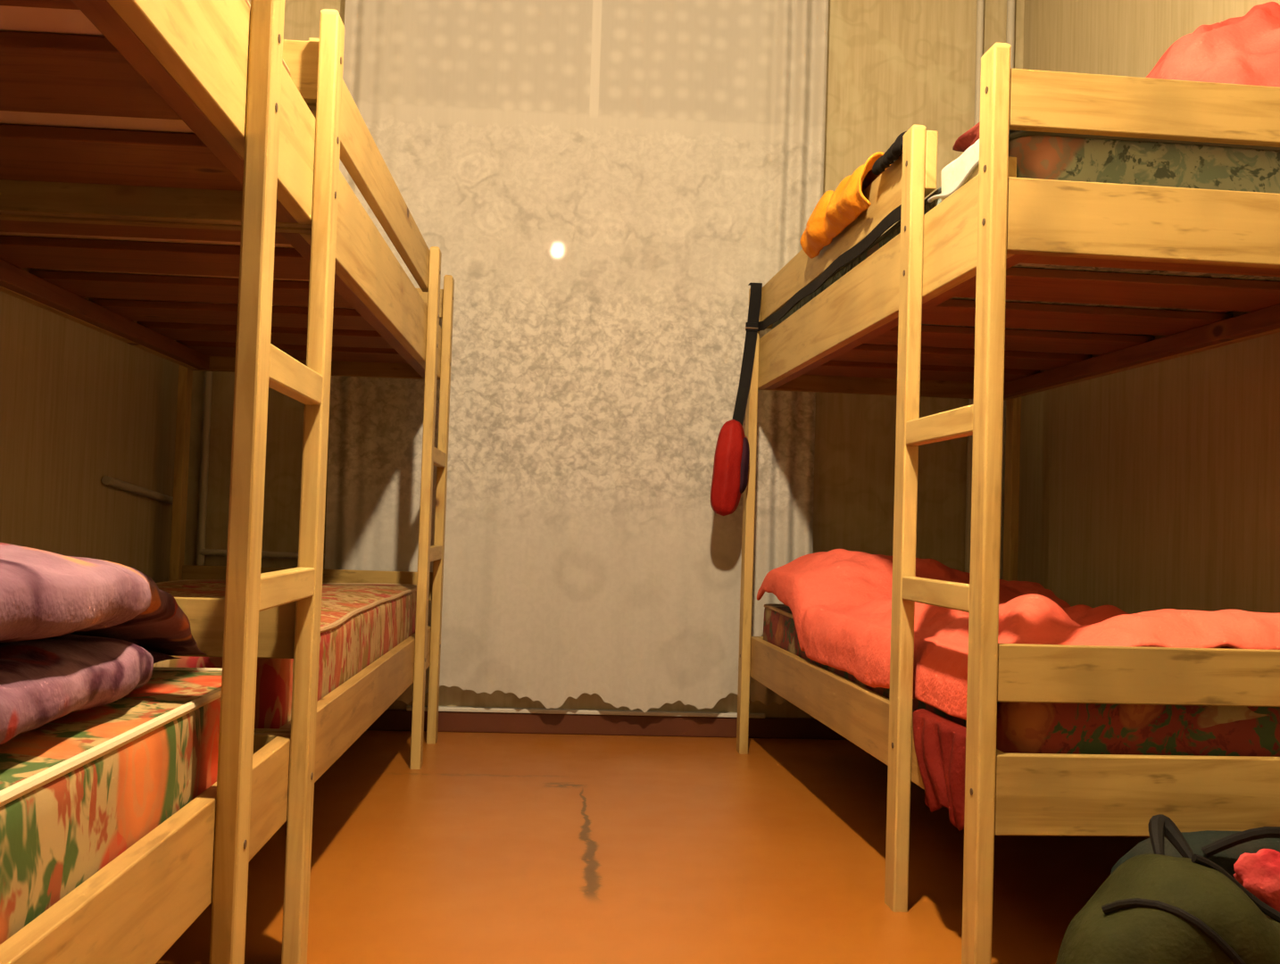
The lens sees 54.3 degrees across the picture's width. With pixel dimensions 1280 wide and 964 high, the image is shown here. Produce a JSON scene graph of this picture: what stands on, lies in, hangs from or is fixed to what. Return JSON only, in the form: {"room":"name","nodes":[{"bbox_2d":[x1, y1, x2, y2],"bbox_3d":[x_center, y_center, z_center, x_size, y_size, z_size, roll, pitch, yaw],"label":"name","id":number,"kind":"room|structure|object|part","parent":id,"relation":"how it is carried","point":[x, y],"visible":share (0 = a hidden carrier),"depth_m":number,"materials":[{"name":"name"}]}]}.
{"room":"dormitory","nodes":[
{"label":"dormitory","id":0,"kind":"room"},
{"bbox_2d":[0,290,178,582],"bbox_3d":[-1.356,-0.678,1.326,0.100,2.750,5.587,2,-2,-4],"label":"wall","id":1,"kind":"structure","parent":0,"point":[80,405],"depth_m":3.26,"materials":[{"name":"wood"}]},
{"bbox_2d":[101,475,173,504],"bbox_3d":[-1.480,0.029,3.723,0.024,0.070,0.632,2,-2,-4],"label":"pipe","id":2,"kind":"object","parent":1,"relation":"attached to","point":[107,480],"visible":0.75,"depth_m":3.63,"materials":[{"name":"metal"}]},
{"bbox_2d":[183,0,1024,718],"bbox_3d":[-0.106,-0.530,4.311,3.010,2.750,0.200,2,-2,-4],"label":"wall","id":3,"kind":"structure","parent":0,"point":[893,66],"depth_m":4.26,"materials":[{"name":"wood"}]},
{"bbox_2d":[195,371,324,565],"bbox_3d":[-1.152,-0.570,4.112,0.534,2.750,0.029,2,-2,-4],"label":"pipe","id":4,"kind":"object","parent":3,"relation":"attached to","point":[201,551],"visible":0.4,"depth_m":4.07,"materials":[{"name":"paint"}]},
{"bbox_2d":[406,705,765,718],"bbox_3d":[-0.174,0.763,4.146,1.190,0.014,0.030,2,-2,-4],"label":"trim","id":5,"kind":"structure","parent":3,"relation":"attached to","point":[409,707],"depth_m":4.14,"materials":[{"name":"paint"}]},
{"bbox_2d":[366,709,847,739],"bbox_3d":[-0.141,0.805,4.151,2.810,0.068,0.022,2,-2,-4],"label":"baseboard","id":6,"kind":"structure","parent":3,"relation":"attached to","point":[390,719],"depth_m":4.14,"materials":[{"name":"paint"}]},
{"bbox_2d":[964,0,1015,579],"bbox_3d":[1.195,-0.490,4.277,0.133,2.750,0.028,2,-2,-4],"label":"pipe","id":7,"kind":"object","parent":3,"relation":"attached to","point":[1010,4],"visible":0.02,"depth_m":4.26,"materials":[{"name":"paint"}]},
{"bbox_3d":[-0.166,-1.783,4.192,1.840,0.024,0.111,2,-2,-4],"label":"curtain rod","id":8,"kind":"object","parent":3,"relation":"attached to","visible":0},
{"bbox_2d":[324,0,828,712],"bbox_3d":[-0.199,-0.515,4.107,1.603,2.511,0.046,2,-2,-4],"label":"lace curtain","id":9,"kind":"object","parent":8,"relation":"hanging from","point":[602,187],"visible":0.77,"depth_m":4.10,"materials":[{"name":"white fabric"}]},
{"bbox_2d":[155,730,1149,963],"bbox_3d":[0.041,0.789,1.499,3.010,0.080,5.837,2,-2,-4],"label":"floor","id":10,"kind":"structure","parent":0,"point":[502,848],"depth_m":2.60,"materials":[{"name":"orange paint"}]},
{"bbox_2d":[0,0,344,963],"bbox_3d":[-0.835,-0.036,0.887,0.836,1.470,2.050,2,-2,-4],"label":"bunk bed","id":11,"kind":"object","parent":10,"relation":"on","point":[257,158],"visible":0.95,"depth_m":1.50,"materials":[{"name":"brown wood"}]},
{"bbox_2d":[0,666,222,944],"bbox_3d":[-0.844,0.311,0.832,0.723,0.173,1.889,2,-2,-4],"label":"mattress","id":12,"kind":"object","parent":11,"relation":"on","point":[78,789],"visible":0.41,"depth_m":1.20,"materials":[{"name":"fabric"}]},
{"bbox_2d":[0,542,207,744],"bbox_3d":[-0.823,0.139,1.111,0.640,0.189,1.500,2,-2,-4],"label":"quilt","id":13,"kind":"object","parent":12,"relation":"on","point":[77,633],"visible":1,"depth_m":1.21,"materials":[{"name":"fabric"}]},
{"bbox_3d":[-0.474,0.411,0.895,0.025,0.122,1.990,2,-2,-4],"label":"rail","id":14,"kind":"part","parent":11,"relation":"part of","materials":[{"name":"brown wood"}]},
{"bbox_2d":[0,0,290,133],"bbox_3d":[-0.818,-0.583,0.896,0.723,0.159,1.954,2,-2,-4],"label":"mattress","id":15,"kind":"object","parent":11,"relation":"on","point":[18,19],"visible":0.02,"depth_m":1.61,"materials":[{"name":"fabric"}]},
{"bbox_3d":[-0.887,-0.466,1.910,0.778,0.116,0.025,2,-2,-4],"label":"rail","id":16,"kind":"part","parent":11,"relation":"part of","materials":[{"name":"brown wood"}]},
{"bbox_3d":[-0.445,-0.508,0.928,0.025,0.157,1.990,2,-2,-4],"label":"rail","id":17,"kind":"part","parent":11,"relation":"part of","materials":[{"name":"brown wood"}]},
{"bbox_3d":[-0.908,0.213,1.887,0.778,0.088,0.022,2,-2,-4],"label":"guard rail","id":18,"kind":"part","parent":11,"relation":"part of","materials":[{"name":"brown wood"}]},
{"bbox_3d":[-0.472,-0.003,1.502,0.028,1.470,0.058,2,-2,-4],"label":"ladder post","id":19,"kind":"part","parent":11,"relation":"part of","materials":[{"name":"brown wood"}]},
{"bbox_3d":[-0.915,0.433,1.878,0.778,0.122,0.025,2,-2,-4],"label":"rail","id":20,"kind":"part","parent":11,"relation":"part of","materials":[{"name":"brown wood"}]},
{"bbox_3d":[-0.881,-0.650,1.918,0.778,0.091,0.022,2,-2,-4],"label":"guard rail","id":21,"kind":"part","parent":11,"relation":"part of","materials":[{"name":"brown wood"}]},
{"bbox_3d":[-0.498,0.011,1.906,0.028,1.470,0.058,2,-2,-4],"label":"post","id":22,"kind":"part","parent":11,"relation":"part of","materials":[{"name":"brown wood"}]},
{"bbox_2d":[0,37,454,782],"bbox_3d":[-0.974,0.033,2.931,0.836,1.470,2.030,2,-2,-3],"label":"bunk bed","id":23,"kind":"object","parent":10,"relation":"on","point":[392,329],"visible":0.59,"depth_m":2.90,"materials":[{"name":"brown wood"}]},
{"bbox_3d":[-1.336,-0.443,2.927,0.025,0.116,1.970,2,-2,-3],"label":"rail","id":24,"kind":"part","parent":23,"relation":"part of","materials":[{"name":"brown wood"}]},
{"bbox_3d":[-0.903,-0.465,1.951,0.778,0.116,0.025,2,-2,-3],"label":"rail","id":25,"kind":"part","parent":23,"relation":"part of","materials":[{"name":"brown wood"}]},
{"bbox_2d":[0,232,352,308],"bbox_3d":[-0.957,-0.507,2.946,0.723,0.146,1.944,2,-2,-3],"label":"mattress","id":26,"kind":"object","parent":23,"relation":"on","point":[15,234],"visible":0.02,"depth_m":2.35,"materials":[{"name":"red fabric"}]},
{"bbox_3d":[-1.434,0.054,3.892,0.028,1.470,0.058,2,-2,-3],"label":"post","id":27,"kind":"part","parent":23,"relation":"part of","materials":[{"name":"brown wood"}]},
{"bbox_3d":[-0.931,0.434,1.918,0.778,0.122,0.025,2,-2,-3],"label":"rail","id":28,"kind":"part","parent":23,"relation":"part of","materials":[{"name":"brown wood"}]},
{"bbox_2d":[153,579,416,728],"bbox_3d":[-0.985,0.366,2.919,0.723,0.205,1.934,2,-2,-3],"label":"mattress","id":29,"kind":"object","parent":23,"relation":"on","point":[361,623],"visible":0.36,"depth_m":2.71,"materials":[{"name":"fabric"}]},
{"bbox_3d":[-1.040,0.316,3.921,0.778,0.088,0.022,2,-2,-3],"label":"guard rail","id":30,"kind":"part","parent":23,"relation":"part of","materials":[{"name":"brown wood"}]},
{"bbox_3d":[-0.897,-0.649,1.956,0.778,0.091,0.022,2,-2,-3],"label":"guard rail","id":31,"kind":"part","parent":23,"relation":"part of","materials":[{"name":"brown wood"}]},
{"bbox_3d":[-1.017,-0.396,3.945,0.778,0.116,0.025,2,-2,-3],"label":"rail","id":32,"kind":"part","parent":23,"relation":"part of","materials":[{"name":"brown wood"}]},
{"bbox_3d":[-0.613,0.481,2.937,0.025,0.122,1.970,2,-2,-3],"label":"rail","id":33,"kind":"part","parent":23,"relation":"part of","materials":[{"name":"brown wood"}]},
{"bbox_3d":[-0.566,-0.627,2.789,0.022,0.111,1.595,2,-2,-3],"label":"guard rail","id":34,"kind":"part","parent":23,"relation":"part of","materials":[{"name":"brown wood"}]},
{"bbox_3d":[-0.584,-0.438,2.970,0.025,0.157,1.970,2,-2,-3],"label":"rail","id":35,"kind":"part","parent":23,"relation":"part of","materials":[{"name":"brown wood"}]},
{"bbox_3d":[-0.605,0.067,3.533,0.028,1.470,0.058,2,-2,-3],"label":"ladder post","id":36,"kind":"part","parent":23,"relation":"part of","materials":[{"name":"brown wood"}]},
{"bbox_3d":[-1.012,-0.580,3.953,0.778,0.091,0.022,2,-2,-3],"label":"guard rail","id":37,"kind":"part","parent":23,"relation":"part of","materials":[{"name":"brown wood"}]},
{"bbox_3d":[-0.629,0.081,3.937,0.028,1.470,0.058,2,-2,-3],"label":"post","id":38,"kind":"part","parent":23,"relation":"part of","materials":[{"name":"brown wood"}]},
{"bbox_2d":[736,42,1279,963],"bbox_3d":[0.867,0.093,2.986,0.886,1.470,2.050,2,-2,-6],"label":"bunk bed","id":39,"kind":"object","parent":10,"relation":"on","point":[968,245],"visible":0.87,"depth_m":1.99,"materials":[{"name":"brown wood"}]},
{"bbox_3d":[0.342,0.111,3.934,0.028,1.470,0.058,2,-2,-6],"label":"post","id":40,"kind":"part","parent":39,"relation":"part of","materials":[{"name":"brown wood"}]},
{"bbox_2d":[710,204,901,515],"bbox_3d":[0.370,-0.286,3.182,0.154,0.740,1.572,2,-2,-6],"label":"bag","id":41,"kind":"object","parent":39,"relation":"hanging from","point":[729,481],"visible":1,"depth_m":3.82,"materials":[{"name":"fabric"}]},
{"bbox_2d":[799,151,890,258],"bbox_3d":[0.475,-0.646,2.936,0.103,0.151,0.550,2,-2,-6],"label":"cloth","id":42,"kind":"object","parent":39,"relation":"hanging from","point":[835,211],"visible":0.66,"depth_m":2.86,"materials":[{"name":"fabric"}]},
{"bbox_3d":[0.469,-0.581,3.156,0.022,0.111,1.615,2,-2,-6],"label":"guard rail","id":43,"kind":"part","parent":39,"relation":"part of","materials":[{"name":"brown wood"}]},
{"bbox_3d":[0.455,0.514,2.930,0.025,0.122,1.990,2,-2,-6],"label":"rail","id":44,"kind":"part","parent":39,"relation":"part of","materials":[{"name":"brown wood"}]},
{"bbox_3d":[0.781,-0.337,4.006,0.828,0.116,0.025,2,-2,-6],"label":"rail","id":45,"kind":"part","parent":39,"relation":"part of","materials":[{"name":"brown wood"}]},
{"bbox_3d":[0.483,-0.405,2.964,0.025,0.157,1.990,2,-2,-6],"label":"rail","id":46,"kind":"part","parent":39,"relation":"part of","materials":[{"name":"brown wood"}]},
{"bbox_2d":[872,130,907,175],"bbox_3d":[0.529,-0.646,2.517,0.075,0.093,0.201,2,-2,-6],"label":"cloth","id":47,"kind":"object","parent":39,"relation":"hanging from","point":[893,153],"visible":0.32,"depth_m":2.50,"materials":[{"name":"black fabric"}]},
{"bbox_3d":[0.500,0.059,2.356,0.028,1.470,0.058,2,-2,-6],"label":"ladder post","id":48,"kind":"part","parent":39,"relation":"part of","materials":[{"name":"brown wood"}]},
{"bbox_2d":[912,708,966,831],"bbox_3d":[0.520,0.490,2.144,0.058,0.157,0.303,2,-2,-6],"label":"cloth","id":49,"kind":"object","parent":39,"relation":"hanging from","point":[939,742],"visible":0.9,"depth_m":2.11,"materials":[{"name":"red fabric"}]},
{"bbox_3d":[0.541,0.046,1.953,0.028,1.470,0.058,2,-2,-6],"label":"post","id":50,"kind":"part","parent":39,"relation":"part of","materials":[{"name":"brown wood"}]},
{"bbox_3d":[1.194,0.141,4.018,0.028,1.470,0.058,2,-2,-6],"label":"post","id":51,"kind":"part","parent":39,"relation":"part of","materials":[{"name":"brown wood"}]},
{"bbox_2d":[763,603,1279,756],"bbox_3d":[0.857,0.438,2.973,0.773,0.181,1.964,2,-2,-6],"label":"mattress","id":52,"kind":"object","parent":39,"relation":"on","point":[1021,727],"visible":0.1,"depth_m":1.99,"materials":[{"name":"fabric"}]},
{"bbox_2d":[756,548,1279,720],"bbox_3d":[0.834,0.316,2.962,0.763,0.277,1.946,2,-2,-6],"label":"blanket","id":53,"kind":"object","parent":52,"relation":"on","point":[839,601],"visible":0.79,"depth_m":2.55,"materials":[{"name":"fabric"}]},
{"bbox_2d":[772,130,1279,354],"bbox_3d":[0.885,-0.457,3.006,0.773,0.166,1.964,2,-2,-6],"label":"mattress","id":54,"kind":"object","parent":39,"relation":"on","point":[1042,155],"visible":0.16,"depth_m":2.02,"materials":[{"name":"fabric"}]},
{"bbox_2d":[927,129,1021,202],"bbox_3d":[0.669,-0.554,2.207,0.214,0.086,0.342,2,-2,-6],"label":"sheet","id":55,"kind":"object","parent":54,"relation":"on","point":[962,170],"visible":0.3,"depth_m":2.21,"materials":[{"name":"fabric"}]},
{"bbox_3d":[0.565,-0.528,2.201,0.008,0.028,0.331,2,-2,-6],"label":"edge cord","id":56,"kind":"part","parent":55,"relation":"part of","materials":[{"name":"white fabric"}]},
{"bbox_2d":[952,121,980,151],"bbox_3d":[0.663,-0.626,2.223,0.127,0.066,0.331,2,-2,-6],"label":"bundle","id":57,"kind":"object","parent":55,"relation":"on","point":[969,137],"visible":0.07,"depth_m":2.29,"materials":[{"name":"red fabric"}]},
{"bbox_2d":[1146,1,1279,87],"bbox_3d":[1.035,-0.743,2.409,0.596,0.366,0.705,2,-2,-6],"label":"duvet","id":58,"kind":"object","parent":54,"relation":"on","point":[1243,50],"visible":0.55,"depth_m":2.29,"materials":[{"name":"fabric"}]},
{"bbox_3d":[0.955,0.495,1.966,0.828,0.122,0.025,2,-2,-6],"label":"rail","id":59,"kind":"part","parent":39,"relation":"part of","materials":[{"name":"brown wood"}]},
{"bbox_3d":[0.961,0.309,1.971,0.828,0.088,0.022,2,-2,-6],"label":"guard rail","id":60,"kind":"part","parent":39,"relation":"part of","materials":[{"name":"brown wood"}]},
{"bbox_3d":[1.282,-0.356,3.042,0.025,0.116,1.990,2,-2,-6],"label":"rail","id":61,"kind":"part","parent":39,"relation":"part of","materials":[{"name":"brown wood"}]},
{"bbox_3d":[0.983,-0.404,1.999,0.828,0.116,0.025,2,-2,-6],"label":"rail","id":62,"kind":"part","parent":39,"relation":"part of","materials":[{"name":"brown wood"}]},
{"bbox_3d":[0.989,-0.588,2.004,0.828,0.091,0.022,2,-2,-6],"label":"guard rail","id":63,"kind":"part","parent":39,"relation":"part of","materials":[{"name":"brown wood"}]},
{"bbox_2d":[1055,814,1279,963],"bbox_3d":[0.816,0.620,1.622,0.550,0.320,0.250,2,-2,-4],"label":"backpack","id":64,"kind":"object","parent":10,"relation":"on","point":[1158,908],"visible":1,"depth_m":1.55,"materials":[{"name":"green fabric"}]},
{"bbox_2d":[1110,826,1279,878],"bbox_3d":[0.957,0.640,1.830,0.555,0.295,0.141,2,-2,-4],"label":"bag","id":65,"kind":"object","parent":10,"relation":"on","point":[1223,848],"visible":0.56,"depth_m":1.79,"materials":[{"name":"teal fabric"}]},
{"bbox_3d":[0.894,0.513,1.776,0.189,0.049,0.033,2,-2,-4],"label":"handle","id":66,"kind":"part","parent":65,"relation":"part of","materials":[{"name":"fabric"}]},
{"bbox_2d":[1233,848,1279,912],"bbox_3d":[0.886,0.562,1.736,0.129,0.104,0.041,2,-2,-7],"label":"scarf","id":67,"kind":"object","parent":65,"relation":"on","point":[1259,873],"visible":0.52,"depth_m":1.72,"materials":[{"name":"red fabric"}]},
{"bbox_2d":[1017,0,1279,614],"bbox_3d":[1.545,-0.579,1.525,0.100,2.750,5.587,2,-2,-4],"label":"wall","id":68,"kind":"structure","parent":0,"point":[1154,486],"depth_m":3.34,"materials":[{"name":"wood"}]}
]}

